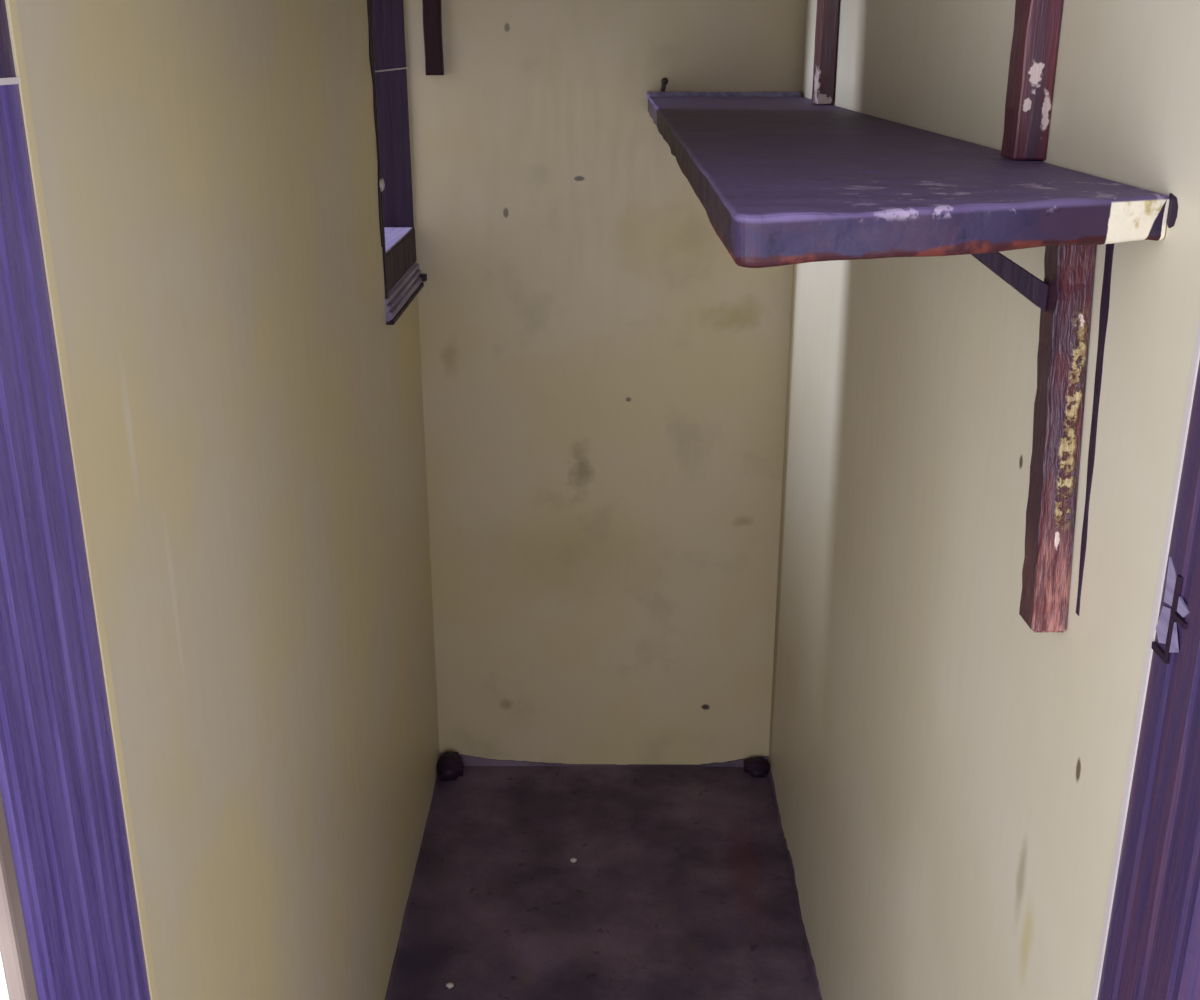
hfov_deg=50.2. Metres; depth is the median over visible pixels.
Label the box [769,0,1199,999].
wall
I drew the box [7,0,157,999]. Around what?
trim
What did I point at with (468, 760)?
baseboard
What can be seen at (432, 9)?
batten
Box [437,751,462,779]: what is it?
ball
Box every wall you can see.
[0,949,9,999]
[5,0,439,999]
[403,0,806,764]
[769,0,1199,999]
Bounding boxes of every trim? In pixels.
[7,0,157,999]
[1091,318,1199,999]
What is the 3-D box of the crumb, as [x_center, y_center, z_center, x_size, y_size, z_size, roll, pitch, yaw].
[-0.253,0.820,2.166,0.012,0.007,0.012,0,20,0]
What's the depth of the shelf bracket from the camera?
0.96 m
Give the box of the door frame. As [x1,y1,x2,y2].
[0,0,1199,999]
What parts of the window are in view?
rail, sill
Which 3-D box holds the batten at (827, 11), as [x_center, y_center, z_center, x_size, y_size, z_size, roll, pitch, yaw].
[0.355,-1.004,1.915,0.028,0.788,0.065,0,20,0]
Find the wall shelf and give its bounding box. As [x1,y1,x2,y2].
[646,78,1177,267]
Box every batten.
[422,0,443,74]
[812,0,839,103]
[1001,0,1062,159]
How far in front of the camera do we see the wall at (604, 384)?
2.55 m
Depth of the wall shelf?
0.84 m
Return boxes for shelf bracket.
[971,244,1113,631]
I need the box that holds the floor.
[389,766,815,999]
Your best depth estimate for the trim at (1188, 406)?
0.84 m
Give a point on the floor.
(678, 886)
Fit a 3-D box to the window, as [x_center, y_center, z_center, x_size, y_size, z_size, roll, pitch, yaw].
[-0.405,-0.631,2.197,0.141,0.600,0.390,0,20,0]
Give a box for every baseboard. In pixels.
[385,775,439,999]
[440,752,768,766]
[767,764,821,999]
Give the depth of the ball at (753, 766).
2.79 m
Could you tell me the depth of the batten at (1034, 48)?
1.02 m
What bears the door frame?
in the wall at (4, 994)
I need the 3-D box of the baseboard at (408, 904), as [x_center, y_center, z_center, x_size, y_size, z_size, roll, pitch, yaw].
[-0.356,0.851,2.075,0.006,0.008,1.613,0,20,0]
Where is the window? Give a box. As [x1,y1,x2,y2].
[367,0,426,324]
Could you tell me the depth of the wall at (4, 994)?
0.82 m
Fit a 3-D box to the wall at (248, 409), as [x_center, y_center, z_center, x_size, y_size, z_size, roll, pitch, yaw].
[-0.419,-0.202,1.691,0.120,2.250,1.633,0,20,0]
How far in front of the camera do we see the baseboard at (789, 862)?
2.40 m

